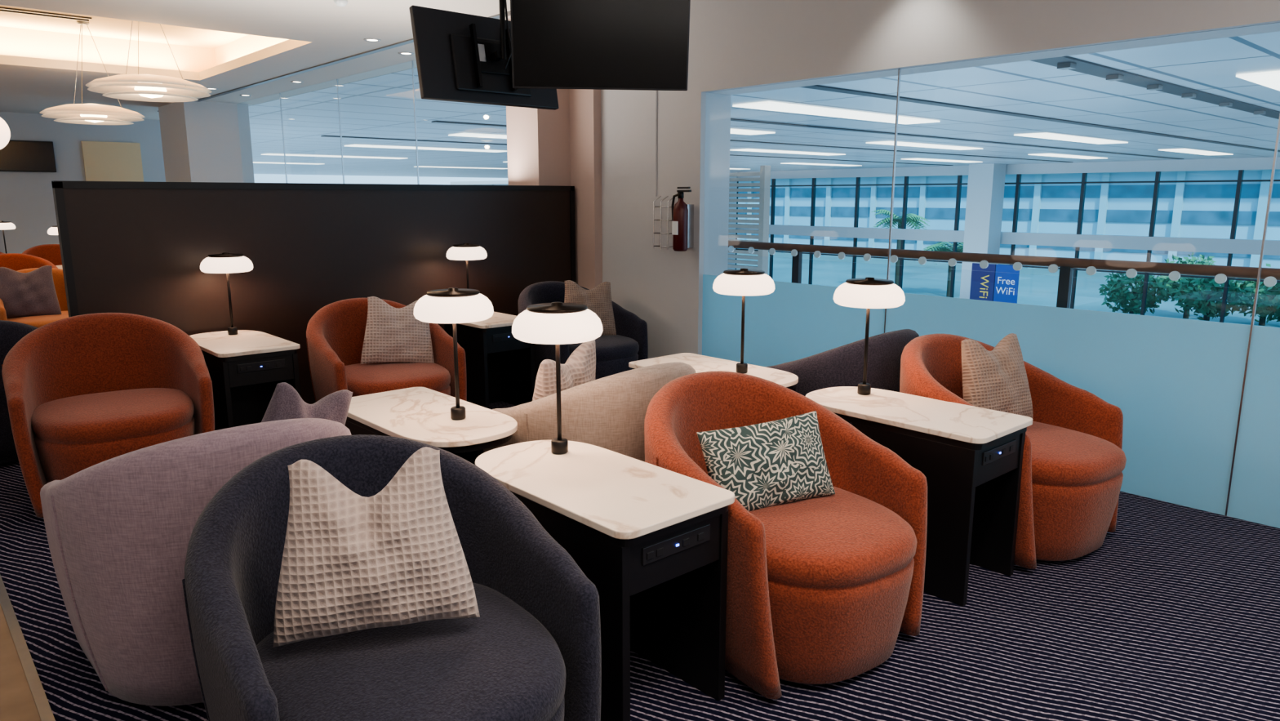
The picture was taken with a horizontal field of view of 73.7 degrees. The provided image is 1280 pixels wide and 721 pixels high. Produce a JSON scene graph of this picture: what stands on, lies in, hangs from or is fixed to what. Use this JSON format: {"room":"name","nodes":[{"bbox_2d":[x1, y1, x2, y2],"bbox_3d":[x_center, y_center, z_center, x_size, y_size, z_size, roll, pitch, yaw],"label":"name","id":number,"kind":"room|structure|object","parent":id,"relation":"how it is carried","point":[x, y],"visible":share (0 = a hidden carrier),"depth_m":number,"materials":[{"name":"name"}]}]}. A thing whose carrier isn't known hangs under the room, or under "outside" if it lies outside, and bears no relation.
{"room":"airport terminal","nodes":[
{"label":"airport terminal","id":0,"kind":"room"},
{"bbox_2d":[0,111,165,253],"bbox_3d":[-12.097,-2.761,14.482,8.150,2.950,0.100,-10,15,-41],"label":"wall","id":1,"kind":"structure","parent":0,"point":[26,197],"depth_m":15.54,"materials":[{"name":"white paint"}]},
{"bbox_2d":[0,140,56,172],"bbox_3d":[-10.976,-3.640,15.214,0.900,0.540,0.084,-10,15,-41],"label":"television","id":2,"kind":"object","parent":1,"relation":"attached to","point":[28,156],"visible":1,"depth_m":15.22,"materials":[{"name":"black plastic"}]},
{"bbox_2d":[80,141,143,182],"bbox_3d":[-9.962,-2.882,16.306,0.950,2.500,0.060,-10,15,-41],"label":"panel","id":3,"kind":"object","parent":1,"relation":"attached to","point":[102,161],"depth_m":16.10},
{"bbox_2d":[158,101,254,182],"bbox_3d":[-7.154,-2.712,14.227,0.950,2.950,1.500,-10,15,-41],"label":"wall column","id":4,"kind":"structure","parent":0,"point":[202,141],"depth_m":13.55,"materials":[{"name":"white paint"}]},
{"bbox_2d":[0,0,510,119],"bbox_3d":[-4.636,-2.693,6.057,8.150,0.100,22.200,-10,15,-41],"label":"ceiling","id":5,"kind":"structure","parent":0,"point":[318,32],"depth_m":8.58,"materials":[{"name":"paint"}]},
{"bbox_2d":[0,117,10,149],"bbox_3d":[-5.985,-2.653,7.705,0.360,1.500,0.360,-10,15,-41],"label":"globe pendant lamp","id":6,"kind":"object","parent":5,"relation":"hanging from","point":[5,133],"visible":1,"depth_m":7.82,"materials":[{"name":"white glass"}]},
{"bbox_2d":[0,7,91,22],"bbox_3d":[-6.729,-3.599,8.691,1.930,0.015,0.200,-10,15,-41],"label":"ceiling vent","id":7,"kind":"object","parent":5,"relation":"in","point":[2,9],"visible":1,"depth_m":9.04,"materials":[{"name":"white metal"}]},
{"bbox_2d":[40,20,145,124],"bbox_3d":[-6.175,-3.223,9.559,1.012,1.082,1.012,-10,15,-41],"label":"pendant lamp","id":8,"kind":"object","parent":5,"relation":"hanging from","point":[75,113],"visible":1,"depth_m":9.46,"materials":[{"name":"beige"}]},
{"bbox_2d":[0,4,288,71],"bbox_3d":[-5.577,-3.401,8.415,3.930,0.400,4.400,-10,15,-41],"label":"ceiling tray","id":9,"kind":"object","parent":5,"relation":"in","point":[193,50],"depth_m":10.22,"materials":[{"name":"paint"}]},
{"bbox_2d":[85,20,211,102],"bbox_3d":[-4.506,-2.916,7.777,1.012,1.012,1.012,-10,15,-41],"label":"pendant lamp","id":10,"kind":"object","parent":5,"relation":"hanging from","point":[136,87],"visible":1,"depth_m":7.73,"materials":[{"name":"beige"}]},
{"bbox_2d":[157,10,510,111],"bbox_3d":[-4.325,-3.479,10.439,0.070,0.012,12.000,-10,15,-41],"label":"ceiling track","id":11,"kind":"object","parent":5,"relation":"attached to","point":[496,16],"visible":0.67,"depth_m":9.57,"materials":[{"name":"grey metal"}]},
{"bbox_2d":[333,0,347,6],"bbox_3d":[-2.261,-2.697,6.452,0.100,0.040,0.100,-10,15,-41],"label":"downlight","id":12,"kind":"object","parent":5,"relation":"attached to","point":[338,2],"visible":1,"depth_m":6.42,"materials":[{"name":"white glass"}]},
{"bbox_2d":[408,0,558,110],"bbox_3d":[-0.858,-1.975,5.004,0.940,0.912,0.267,-10,15,-41],"label":"television","id":13,"kind":"object","parent":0,"point":[460,57],"depth_m":4.95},
{"bbox_2d":[505,18,602,289],"bbox_3d":[-0.733,-1.379,7.298,0.410,2.950,0.780,-10,15,-41],"label":"wall column","id":14,"kind":"structure","parent":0,"point":[562,146],"depth_m":7.16,"materials":[{"name":"paint"}]},
{"bbox_2d":[510,0,690,90],"bbox_3d":[-0.214,-1.898,4.542,0.940,0.888,0.262,-1,11,-7],"label":"television","id":15,"kind":"object","parent":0,"point":[639,45],"depth_m":4.50,"materials":[{"name":"plastic"}]},
{"bbox_2d":[0,400,1279,720],"bbox_3d":[-4.740,0.330,6.543,7.870,0.120,22.200,-10,15,-41],"label":"floor","id":16,"kind":"structure","parent":0,"point":[1175,615],"depth_m":2.88,"materials":[{"name":"carpet"}]},
{"bbox_2d":[0,320,38,463],"bbox_3d":[-3.889,0.146,4.928,0.844,0.850,0.949,-10,15,-41],"label":"armchair","id":17,"kind":"object","parent":16,"relation":"on","point":[11,332],"visible":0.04,"depth_m":4.72,"materials":[{"name":"blue fabric"}]},
{"bbox_2d":[0,574,55,720],"bbox_3d":[-5.123,0.334,6.193,0.030,0.004,22.200,-10,15,-41],"label":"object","id":18,"kind":"structure","parent":16,"relation":"on","point":[43,707],"depth_m":2.81,"materials":[{"name":"brown wood"}]},
{"bbox_2d":[0,253,57,271],"bbox_3d":[-7.037,-0.765,9.668,0.844,0.850,0.949,-10,15,-41],"label":"armchair","id":19,"kind":"object","parent":16,"relation":"on","point":[15,261],"visible":0.04,"depth_m":9.94,"materials":[{"name":"orange fabric"}]},
{"bbox_2d":[0,267,68,327],"bbox_3d":[-5.282,-0.378,7.652,0.844,0.850,0.949,-10,15,-41],"label":"armchair","id":20,"kind":"object","parent":16,"relation":"on","point":[39,321],"visible":0.15,"depth_m":7.49,"materials":[{"name":"orange fabric"}]},
{"bbox_2d":[0,265,62,318],"bbox_3d":[-5.357,-0.599,7.462,0.460,0.443,0.184,-7,13,-33],"label":"throw pillow","id":21,"kind":"object","parent":20,"relation":"on","point":[33,293],"visible":0.91,"depth_m":7.43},
{"bbox_2d":[7,311,68,327],"bbox_3d":[-5.209,-0.187,7.606,0.673,0.454,0.729,-10,15,-41],"label":"seat cushion","id":22,"kind":"object","parent":20,"relation":"on","point":[39,321],"depth_m":7.33,"materials":[{"name":"fabric"}]},
{"bbox_2d":[22,244,62,265],"bbox_3d":[-7.870,-1.132,11.575,0.844,0.850,0.949,-10,15,-41],"label":"armchair","id":23,"kind":"object","parent":16,"relation":"on","point":[50,252],"visible":0.02,"depth_m":11.76,"materials":[{"name":"orange fabric"}]},
{"bbox_2d":[55,265,62,269],"bbox_3d":[-6.885,-0.830,10.519,0.450,0.655,0.870,-10,15,-41],"label":"side table","id":24,"kind":"object","parent":16,"relation":"on","point":[60,267],"visible":0.02,"depth_m":10.33,"materials":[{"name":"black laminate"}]},
{"bbox_2d":[47,226,57,235],"bbox_3d":[-6.974,-1.385,10.330,0.297,0.507,0.297,-10,15,-41],"label":"table lamp","id":25,"kind":"object","parent":24,"relation":"on","point":[53,230],"visible":0.26,"depth_m":10.17,"materials":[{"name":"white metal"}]},
{"bbox_2d":[1,312,214,517],"bbox_3d":[-2.717,0.236,4.406,0.887,0.871,0.997,-8,13,-34],"label":"armchair","id":26,"kind":"object","parent":16,"relation":"on","point":[83,391],"visible":0.76,"depth_m":4.36,"materials":[{"name":"orange fabric"}]},
{"bbox_2d":[31,387,195,482],"bbox_3d":[-2.651,0.433,4.348,0.707,0.465,0.765,-8,13,-34],"label":"seat cushion","id":27,"kind":"object","parent":26,"relation":"on","point":[70,435],"depth_m":4.07,"materials":[{"name":"orange fabric"}]},
{"bbox_2d":[40,417,351,706],"bbox_3d":[-1.417,0.546,2.819,0.870,0.863,0.978,-10,15,-41],"label":"armchair","id":28,"kind":"object","parent":16,"relation":"on","point":[119,529],"visible":0.5,"depth_m":2.37,"materials":[{"name":"purple fabric"}]},
{"bbox_2d":[261,382,352,425],"bbox_3d":[-1.162,0.269,2.880,0.175,0.431,0.398,8,14,37],"label":"throw pillow","id":29,"kind":"object","parent":28,"relation":"on","point":[286,402],"visible":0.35,"depth_m":2.81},
{"bbox_2d":[189,329,301,430],"bbox_3d":[-2.412,0.199,5.171,0.450,0.655,0.870,-10,15,-41],"label":"side table","id":30,"kind":"object","parent":16,"relation":"on","point":[246,368],"visible":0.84,"depth_m":4.90,"materials":[{"name":"black laminate"}]},
{"bbox_2d":[200,252,253,334],"bbox_3d":[-2.536,-0.411,5.269,0.297,0.507,0.297,-10,15,-41],"label":"table lamp","id":31,"kind":"object","parent":30,"relation":"on","point":[226,263],"visible":1,"depth_m":5.14,"materials":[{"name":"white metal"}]},
{"bbox_2d":[236,359,285,373],"bbox_3d":[-2.144,0.032,4.836,0.260,0.050,0.007,-10,15,-41],"label":"outlet plate","id":32,"kind":"object","parent":30,"relation":"attached to","point":[248,366],"depth_m":4.83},
{"bbox_2d":[51,181,575,404],"bbox_3d":[-1.950,-0.470,6.186,3.690,1.585,0.074,-10,15,-41],"label":"screen","id":33,"kind":"object","parent":16,"relation":"on","point":[140,248],"visible":0.61,"depth_m":5.76,"materials":[{"name":"laminate"}]},
{"bbox_2d":[306,297,466,401],"bbox_3d":[-1.585,0.074,5.305,0.844,0.850,0.949,-8,14,-37],"label":"armchair","id":34,"kind":"object","parent":16,"relation":"on","point":[335,332],"visible":0.57,"depth_m":5.22,"materials":[{"name":"orange fabric"}]},
{"bbox_2d":[360,296,434,364],"bbox_3d":[-1.536,-0.180,5.355,0.448,0.444,0.180,-5,12,-22],"label":"throw pillow","id":35,"kind":"object","parent":34,"relation":"on","point":[392,334],"visible":0.82,"depth_m":5.30,"materials":[{"name":"fabric"}]},
{"bbox_2d":[344,362,450,396],"bbox_3d":[-1.518,0.265,5.254,0.673,0.454,0.729,-8,14,-37],"label":"seat cushion","id":36,"kind":"object","parent":34,"relation":"on","point":[360,379],"depth_m":5.04,"materials":[{"name":"orange fabric"}]},
{"bbox_2d":[182,434,601,720],"bbox_3d":[-0.603,0.693,2.091,0.844,0.850,0.949,-8,14,-37],"label":"armchair","id":37,"kind":"object","parent":16,"relation":"on","point":[533,651],"visible":0.83,"depth_m":2.02,"materials":[{"name":"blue fabric"}]},
{"bbox_2d":[273,446,479,647],"bbox_3d":[-0.613,0.423,1.972,0.459,0.420,0.189,-3,11,-16],"label":"throw pillow","id":38,"kind":"object","parent":37,"relation":"on","point":[351,562],"visible":1,"depth_m":1.92,"materials":[{"name":"fabric"}]},
{"bbox_2d":[256,582,565,720],"bbox_3d":[-0.535,0.884,2.039,0.673,0.454,0.729,-8,14,-37],"label":"seat cushion","id":39,"kind":"object","parent":37,"relation":"on","point":[508,662],"depth_m":1.91,"materials":[{"name":"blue fabric"}]},
{"bbox_2d":[345,386,517,464],"bbox_3d":[-0.854,0.529,3.457,0.450,0.655,0.920,-10,15,-41],"label":"side table","id":40,"kind":"object","parent":16,"relation":"on","point":[419,414],"visible":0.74,"depth_m":3.31,"materials":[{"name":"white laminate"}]},
{"bbox_2d":[413,287,493,420],"bbox_3d":[-0.703,-0.024,3.256,0.297,0.507,0.297,-10,15,-41],"label":"table lamp","id":41,"kind":"object","parent":40,"relation":"on","point":[454,305],"visible":1,"depth_m":3.13,"materials":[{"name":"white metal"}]},
{"bbox_2d":[442,311,534,408],"bbox_3d":[-1.168,0.003,6.192,0.450,0.655,0.870,-10,15,-41],"label":"side table","id":42,"kind":"object","parent":16,"relation":"on","point":[500,366],"visible":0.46,"depth_m":5.95,"materials":[{"name":"black laminate"}]},
{"bbox_2d":[446,243,487,288],"bbox_3d":[-1.276,-0.613,6.317,0.297,0.507,0.297,-10,15,-41],"label":"table lamp","id":43,"kind":"object","parent":42,"relation":"on","point":[465,251],"visible":0.93,"depth_m":6.18,"materials":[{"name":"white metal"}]},
{"bbox_2d":[492,332,515,342],"bbox_3d":[-0.900,-0.164,5.857,0.260,0.050,0.007,-10,15,-41],"label":"outlet plate","id":44,"kind":"object","parent":42,"relation":"attached to","point":[496,336],"depth_m":5.82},
{"bbox_2d":[517,280,648,384],"bbox_3d":[-0.449,-0.140,6.416,0.844,0.850,0.949,-10,15,-41],"label":"armchair","id":45,"kind":"object","parent":16,"relation":"on","point":[614,353],"visible":0.37,"depth_m":6.26,"materials":[{"name":"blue fabric"}]},
{"bbox_2d":[564,280,616,335],"bbox_3d":[-0.399,-0.384,6.413,0.439,0.438,0.185,-4,12,-20],"label":"throw pillow","id":46,"kind":"object","parent":45,"relation":"on","point":[597,300],"visible":0.69,"depth_m":6.39,"materials":[{"name":"beige fabric"}]},
{"bbox_2d":[568,334,639,379],"bbox_3d":[-0.375,0.051,6.370,0.673,0.454,0.729,-10,15,-41],"label":"seat cushion","id":47,"kind":"object","parent":45,"relation":"on","point":[614,353],"depth_m":6.09,"materials":[{"name":"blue fabric"}]},
{"bbox_2d":[483,361,696,462],"bbox_3d":[-0.220,0.374,3.745,0.844,0.850,0.949,-10,15,-41],"label":"armchair","id":48,"kind":"object","parent":16,"relation":"on","point":[608,412],"visible":0.3,"depth_m":3.27,"materials":[{"name":"fabric"}]},
{"bbox_2d":[532,339,595,400],"bbox_3d":[-0.313,0.146,3.619,0.181,0.461,0.457,7,13,32],"label":"throw pillow","id":49,"kind":"object","parent":48,"relation":"on","point":[580,368],"visible":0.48,"depth_m":3.53,"materials":[{"name":"fabric"}]},
{"bbox_2d":[475,440,734,720],"bbox_3d":[-0.165,0.675,2.698,0.450,0.655,0.870,-10,15,-41],"label":"side table","id":50,"kind":"object","parent":16,"relation":"on","point":[651,540],"visible":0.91,"depth_m":2.48,"materials":[{"name":"stone"}]},
{"bbox_2d":[511,302,603,454],"bbox_3d":[-0.270,0.060,2.820,0.297,0.507,0.297,-10,15,-41],"label":"table lamp","id":51,"kind":"object","parent":50,"relation":"on","point":[557,323],"visible":1,"depth_m":2.69,"materials":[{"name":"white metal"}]},
{"bbox_2d":[646,551,653,559],"bbox_3d":[0.027,0.523,2.292,0.024,0.020,0.006,-10,15,-41],"label":"outlet","id":52,"kind":"object","parent":50,"relation":"attached to","point":[650,554],"depth_m":2.29,"materials":[{"name":"black plastic"}]},
{"bbox_2d":[656,546,663,556],"bbox_3d":[0.053,0.519,2.315,0.024,0.020,0.006,-10,15,-41],"label":"outlet","id":53,"kind":"object","parent":50,"relation":"attached to","point":[660,550],"depth_m":2.31,"materials":[{"name":"black plastic"}]},
{"bbox_2d":[641,523,710,565],"bbox_3d":[0.103,0.508,2.363,0.260,0.050,0.007,-10,15,-41],"label":"outlet plate","id":54,"kind":"object","parent":50,"relation":"attached to","point":[660,549],"depth_m":2.36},
{"bbox_2d":[682,537,688,546],"bbox_3d":[0.127,0.506,2.381,0.024,0.020,0.006,-10,15,-41],"label":"outlet","id":55,"kind":"object","parent":50,"relation":"attached to","point":[685,540],"depth_m":2.38,"materials":[{"name":"black plastic"}]},
{"bbox_2d":[697,532,704,541],"bbox_3d":[0.172,0.499,2.420,0.024,0.020,0.006,-10,15,-41],"label":"outlet","id":56,"kind":"object","parent":50,"relation":"attached to","point":[700,535],"depth_m":2.42,"materials":[{"name":"black plastic"}]},
{"bbox_2d":[628,352,798,389],"bbox_3d":[0.381,0.365,4.311,0.450,0.655,0.870,-10,15,-41],"label":"side table","id":57,"kind":"object","parent":16,"relation":"on","point":[700,363],"visible":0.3,"depth_m":4.32,"materials":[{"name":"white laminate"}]},
{"bbox_2d":[712,268,774,373],"bbox_3d":[0.497,-0.190,4.119,0.297,0.507,0.297,-10,15,-41],"label":"table lamp","id":58,"kind":"object","parent":57,"relation":"on","point":[742,282],"visible":1,"depth_m":3.99,"materials":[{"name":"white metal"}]},
{"bbox_2d":[644,370,927,698],"bbox_3d":[0.472,0.527,2.949,0.844,0.850,0.949,-8,13,-34],"label":"armchair","id":59,"kind":"object","parent":16,"relation":"on","point":[823,589],"visible":0.68,"depth_m":2.65,"materials":[{"name":"orange fabric"}]},
{"bbox_2d":[696,410,835,511],"bbox_3d":[0.437,0.354,2.922,0.484,0.303,0.187,-6,12,-28],"label":"lumbar pillow","id":60,"kind":"object","parent":59,"relation":"on","point":[764,464],"visible":0.89,"depth_m":2.86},
{"bbox_2d":[748,486,917,684],"bbox_3d":[0.535,0.719,2.894,0.673,0.454,0.729,-8,13,-34],"label":"seat cushion","id":61,"kind":"object","parent":59,"relation":"on","point":[842,566],"depth_m":2.60,"materials":[{"name":"orange fabric"}]},
{"bbox_2d":[765,328,919,424],"bbox_3d":[0.994,0.208,4.608,0.844,0.850,0.949,-10,15,-41],"label":"armchair","id":62,"kind":"object","parent":16,"relation":"on","point":[842,366],"visible":0.23,"depth_m":4.13,"materials":[{"name":"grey fabric"}]},
{"bbox_2d":[805,386,1032,606],"bbox_3d":[1.084,0.512,3.545,0.450,0.655,0.870,-10,15,-41],"label":"side table","id":63,"kind":"object","parent":16,"relation":"on","point":[970,457],"visible":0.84,"depth_m":3.26,"materials":[{"name":"black laminate"}]},
{"bbox_2d":[833,277,905,395],"bbox_3d":[0.976,-0.104,3.670,0.297,0.507,0.297,-10,15,-41],"label":"table lamp","id":64,"kind":"object","parent":63,"relation":"on","point":[868,293],"visible":1,"depth_m":3.54,"materials":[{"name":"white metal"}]},
{"bbox_2d":[982,439,1016,465],"bbox_3d":[1.352,0.345,3.210,0.260,0.050,0.007,-10,15,-41],"label":"outlet plate","id":65,"kind":"object","parent":63,"relation":"attached to","point":[993,455],"depth_m":3.21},
{"bbox_2d":[899,333,1126,568],"bbox_3d":[1.642,0.356,3.838,0.844,0.850,0.949,-8,13,-35],"label":"armchair","id":66,"kind":"object","parent":16,"relation":"on","point":[1074,460],"visible":0.46,"depth_m":3.55,"materials":[{"name":"orange fabric"}]},
{"bbox_2d":[961,333,1032,417],"bbox_3d":[1.621,0.091,3.880,0.420,0.401,0.181,-5,12,-25],"label":"throw pillow","id":67,"kind":"object","parent":66,"relation":"on","point":[997,379],"visible":0.79,"depth_m":3.81,"materials":[{"name":"beige fabric"}]},
{"bbox_2d":[1025,421,1126,560],"bbox_3d":[1.706,0.548,3.784,0.673,0.454,0.729,-8,13,-35],"label":"seat cushion","id":68,"kind":"object","parent":66,"relation":"on","point":[1077,467],"depth_m":3.47,"materials":[{"name":"orange fabric"}]},
{"bbox_3d":[-8.892,-1.124,12.048,0.450,0.655,0.870,-10,15,-41],"label":"side table","id":69,"kind":"object","parent":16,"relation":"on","visible":0},
{"bbox_2d":[0,221,15,253],"bbox_3d":[-8.893,-1.694,11.938,0.297,0.507,0.297,-10,15,-41],"label":"table lamp","id":70,"kind":"object","parent":69,"relation":"on","point":[3,225],"visible":0.84,"depth_m":11.86,"materials":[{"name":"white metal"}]},
{"bbox_2d":[600,0,731,358],"bbox_3d":[-0.248,-1.380,7.304,0.320,2.950,2.420,-10,15,-41],"label":"wall pier","id":71,"kind":"object","parent":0,"point":[663,287],"visible":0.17,"depth_m":6.62,"materials":[{"name":"white paint"}]},
{"bbox_2d":[654,90,657,195],"bbox_3d":[0.125,-1.992,6.514,0.016,1.450,0.015,-10,15,-41],"label":"conduit","id":72,"kind":"object","parent":71,"relation":"attached to","point":[655,164],"visible":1,"depth_m":6.58,"materials":[{"name":"metal"}]},
{"bbox_2d":[653,195,674,249],"bbox_3d":[0.187,-1.062,6.572,0.081,0.404,0.188,-10,15,-41],"label":"rack","id":73,"kind":"object","parent":71,"relation":"attached to","point":[660,206],"visible":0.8,"depth_m":6.54,"materials":[{"name":"metal"}]},
{"bbox_2d":[671,186,693,251],"bbox_3d":[0.309,-1.050,6.342,0.164,0.467,0.176,2,11,12],"label":"fire extinguisher","id":74,"kind":"object","parent":71,"relation":"attached to","point":[682,214],"visible":1,"depth_m":6.30,"materials":[{"name":"red metal"}]},
{"bbox_2d":[727,171,737,269],"bbox_3d":[5.043,-8.021,52.412,1.200,6.950,1.200,-10,15,-41],"label":"pillar","id":75,"kind":"structure","parent":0,"point":[730,182],"depth_m":51.94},
{"bbox_2d":[248,31,1279,177],"bbox_3d":[-1.212,-8.131,34.323,35.440,0.100,66.000,-10,15,-41],"label":"atrium ceiling","id":76,"kind":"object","parent":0,"point":[382,106],"visible":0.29,"depth_m":16.09,"materials":[{"name":"paint"}]},
{"bbox_2d":[253,71,1279,169],"bbox_3d":[3.197,-7.315,30.437,25.200,0.025,37.300,-10,15,-41],"label":"skylight panels","id":77,"kind":"object","parent":76,"relation":"attached to","point":[1268,79],"visible":0.68,"depth_m":20.74,"materials":[{"name":"beige"}]},
{"bbox_2d":[320,56,1279,165],"bbox_3d":[9.256,-6.190,24.562,30.400,0.017,17.200,-10,15,-41],"label":"ceiling service slots","id":78,"kind":"structure","parent":76,"relation":"attached to","point":[1084,67],"depth_m":14.46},
{"bbox_2d":[1057,62,1076,70],"bbox_3d":[4.619,-3.208,9.236,0.506,0.050,0.279,-10,15,-41],"label":"track spotlights","id":79,"kind":"object","parent":78,"relation":"attached to","point":[1064,66],"depth_m":9.36,"materials":[{"name":"grey metal"}]},
{"bbox_2d":[1106,74,1123,80],"bbox_3d":[5.640,-3.381,10.138,0.553,0.050,0.278,-10,15,-41],"label":"track spotlights","id":80,"kind":"object","parent":78,"relation":"attached to","point":[1110,77],"depth_m":10.28,"materials":[{"name":"grey metal"}]},
{"bbox_2d":[1146,84,1163,90],"bbox_3d":[6.663,-3.555,11.041,0.595,0.050,0.275,-10,15,-41],"label":"track spotlights","id":81,"kind":"object","parent":78,"relation":"attached to","point":[1153,87],"depth_m":11.20,"materials":[{"name":"grey metal"}]},
{"bbox_2d":[1181,93,1196,98],"bbox_3d":[7.687,-3.729,11.946,0.651,0.050,0.275,-10,15,-41],"label":"track spotlights","id":82,"kind":"object","parent":78,"relation":"attached to","point":[1190,95],"depth_m":12.12,"materials":[{"name":"grey metal"}]},
{"bbox_2d":[960,164,1006,298],"bbox_3d":[16.150,-5.691,40.298,1.200,6.950,1.200,-10,15,-41],"label":"pillar","id":83,"kind":"structure","parent":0,"point":[986,182],"depth_m":39.66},
{"bbox_2d":[701,0,1279,95],"bbox_3d":[3.124,-1.769,3.401,0.300,0.710,7.680,-10,15,-41],"label":"wall","id":84,"kind":"structure","parent":0,"point":[748,46],"depth_m":4.88,"materials":[{"name":"white paint"}]},
{"bbox_2d":[279,60,1279,515],"bbox_3d":[-0.503,-1.402,7.422,0.016,2.950,13.908,-10,15,-41],"label":"trim","id":85,"kind":"structure","parent":84,"relation":"attached to","point":[412,61],"depth_m":5.06,"materials":[{"name":"metal"}]},
{"bbox_2d":[728,240,1279,308],"bbox_3d":[2.506,-0.016,5.035,0.075,1.168,12.000,-10,15,-41],"label":"handrail","id":86,"kind":"object","parent":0,"point":[1066,265],"depth_m":5.02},
{"bbox_3d":[-0.863,-1.218,35.973,35.700,0.200,66.000,-10,15,-41],"label":"floor","id":87,"kind":"structure","parent":0,"visible":0},
{"bbox_2d":[727,165,770,274],"bbox_3d":[0.970,0.155,12.690,0.120,5.900,2.180,-10,15,-41],"label":"slatted screen","id":88,"kind":"object","parent":87,"relation":"on","point":[763,211],"visible":0.21,"depth_m":11.60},
{"bbox_2d":[969,262,1019,303],"bbox_3d":[8.530,-0.386,20.799,0.132,3.900,1.150,-10,15,-41],"label":"banner sign","id":89,"kind":"object","parent":87,"relation":"on","point":[993,285],"visible":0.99,"depth_m":20.46,"materials":[{"name":"blue metal"}]},
{"bbox_3d":[-0.637,0.086,8.339,0.650,0.280,25.000,-10,15,-41],"label":"balcony slab","id":90,"kind":"object","parent":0,"visible":0},
{"bbox_3d":[3.478,-0.218,3.147,0.010,2.240,1.992,-10,15,-41],"label":"pane","id":91,"kind":"object","parent":90,"relation":"on","visible":0},
{"bbox_2d":[1226,324,1279,528],"bbox_3d":[3.472,0.431,3.267,0.004,0.920,1.992,-10,15,-41],"label":"film","id":92,"kind":"object","parent":91,"relation":"attached to","point":[1255,489],"visible":1,"depth_m":3.94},
{"bbox_3d":[1.009,-0.737,5.840,0.010,2.240,1.572,-10,15,-41],"label":"pane","id":93,"kind":"object","parent":90,"relation":"on","visible":0},
{"bbox_2d":[702,274,884,366],"bbox_3d":[1.003,-0.087,5.959,0.004,0.920,1.572,-10,15,-41],"label":"film","id":94,"kind":"object","parent":93,"relation":"attached to","point":[793,322],"visible":0.43,"depth_m":5.94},
{"label":"outside","id":95,"kind":"structure","parent":0,"visible":0},
{"bbox_2d":[736,251,1279,327],"bbox_3d":[40.675,-11.294,89.935,98.500,0.400,200.000,-10,15,-41],"label":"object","id":96,"kind":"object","parent":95,"point":[1042,289],"depth_m":59.42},
{"bbox_2d":[475,169,1279,278],"bbox_3d":[36.405,-11.708,72.237,12.000,7.700,180.000,-10,15,-41],"label":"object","id":97,"kind":"object","parent":96,"relation":"on","point":[1246,204],"visible":0.22,"depth_m":66.26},
{"bbox_2d":[450,169,1263,185],"bbox_3d":[36.591,-15.766,71.627,15.500,0.500,180.000,-10,15,-41],"label":"roof","id":98,"kind":"structure","parent":97,"relation":"on","point":[491,182],"depth_m":121.54,"materials":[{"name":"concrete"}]},
{"bbox_2d":[472,169,1271,272],"bbox_3d":[33.340,-10.615,66.554,0.300,7.700,175.500,-10,15,-41],"label":"piers","id":99,"kind":"structure","parent":97,"relation":"attached to","point":[1266,174],"depth_m":65.15,"materials":[{"name":"concrete"}]},
{"bbox_2d":[737,183,1279,258],"bbox_3d":[31.909,-11.434,68.167,0.100,4.900,180.000,-10,15,-41],"label":"bands","id":100,"kind":"object","parent":97,"relation":"attached to","point":[1218,217],"visible":0.33,"depth_m":66.28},
{"bbox_2d":[871,209,929,285],"bbox_3d":[15.524,-6.503,51.205,3.992,5.024,3.992,-10,15,-41],"label":"palm tree","id":101,"kind":"object","parent":96,"relation":"on","point":[910,219],"visible":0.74,"depth_m":50.75,"materials":[{"name":"green plant"}]},
{"bbox_2d":[922,241,963,297],"bbox_3d":[17.793,-5.235,48.880,4.200,3.412,4.217,-10,15,-41],"label":"palm tree","id":102,"kind":"object","parent":96,"relation":"on","point":[939,246],"visible":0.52,"depth_m":48.77,"materials":[{"name":"green plant"}]},
{"bbox_2d":[735,156,1279,327],"bbox_3d":[11.808,-6.884,46.501,0.400,6.950,66.000,-10,15,-41],"label":"facade","id":103,"kind":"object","parent":96,"relation":"on","point":[1231,246],"depth_m":38.35,"materials":[{"name":"metal"}]},
{"bbox_2d":[1098,270,1175,314],"bbox_3d":[23.003,-3.105,39.490,3.024,2.776,3.068,-10,15,-41],"label":"shrub","id":104,"kind":"object","parent":96,"relation":"on","point":[1117,290],"visible":0.74,"depth_m":39.13,"materials":[{"name":"green plant"}]},
{"bbox_2d":[1155,252,1215,319],"bbox_3d":[25.972,-3.470,40.060,2.935,3.278,2.905,-10,15,-41],"label":"shrub","id":105,"kind":"object","parent":96,"relation":"on","point":[1203,261],"visible":0.16,"depth_m":40.10,"materials":[{"name":"green plant"}]},
{"bbox_2d":[1173,262,1253,320],"bbox_3d":[25.035,-2.787,37.306,3.115,2.978,2.815,-10,15,-41],"label":"shrub","id":106,"kind":"object","parent":96,"relation":"on","point":[1206,304],"visible":0.79,"depth_m":36.99,"materials":[{"name":"green plant"}]},
{"bbox_2d":[1232,263,1279,325],"bbox_3d":[27.757,-2.882,38.110,2.920,2.861,2.906,0,11,-1],"label":"shrub","id":107,"kind":"object","parent":96,"relation":"on","point":[1244,306],"visible":0.24,"depth_m":38.13,"materials":[{"name":"green plant"}]},
{"bbox_2d":[1252,280,1279,322],"bbox_3d":[26.992,-2.355,35.080,2.966,2.970,2.858,-10,15,-41],"label":"shrub","id":108,"kind":"object","parent":96,"relation":"on","point":[1272,300],"visible":0.84,"depth_m":35.41,"materials":[{"name":"green plant"}]},
{"bbox_3d":[2.173,-0.492,4.570,0.010,2.240,1.892,-10,15,-41],"label":"pane","id":109,"kind":"object","parent":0,"visible":0},
{"bbox_2d":[884,293,1250,515],"bbox_3d":[2.167,0.157,4.690,0.004,0.920,1.892,-10,15,-41],"label":"film","id":110,"kind":"object","parent":109,"relation":"attached to","point":[1176,384],"visible":0.43,"depth_m":4.28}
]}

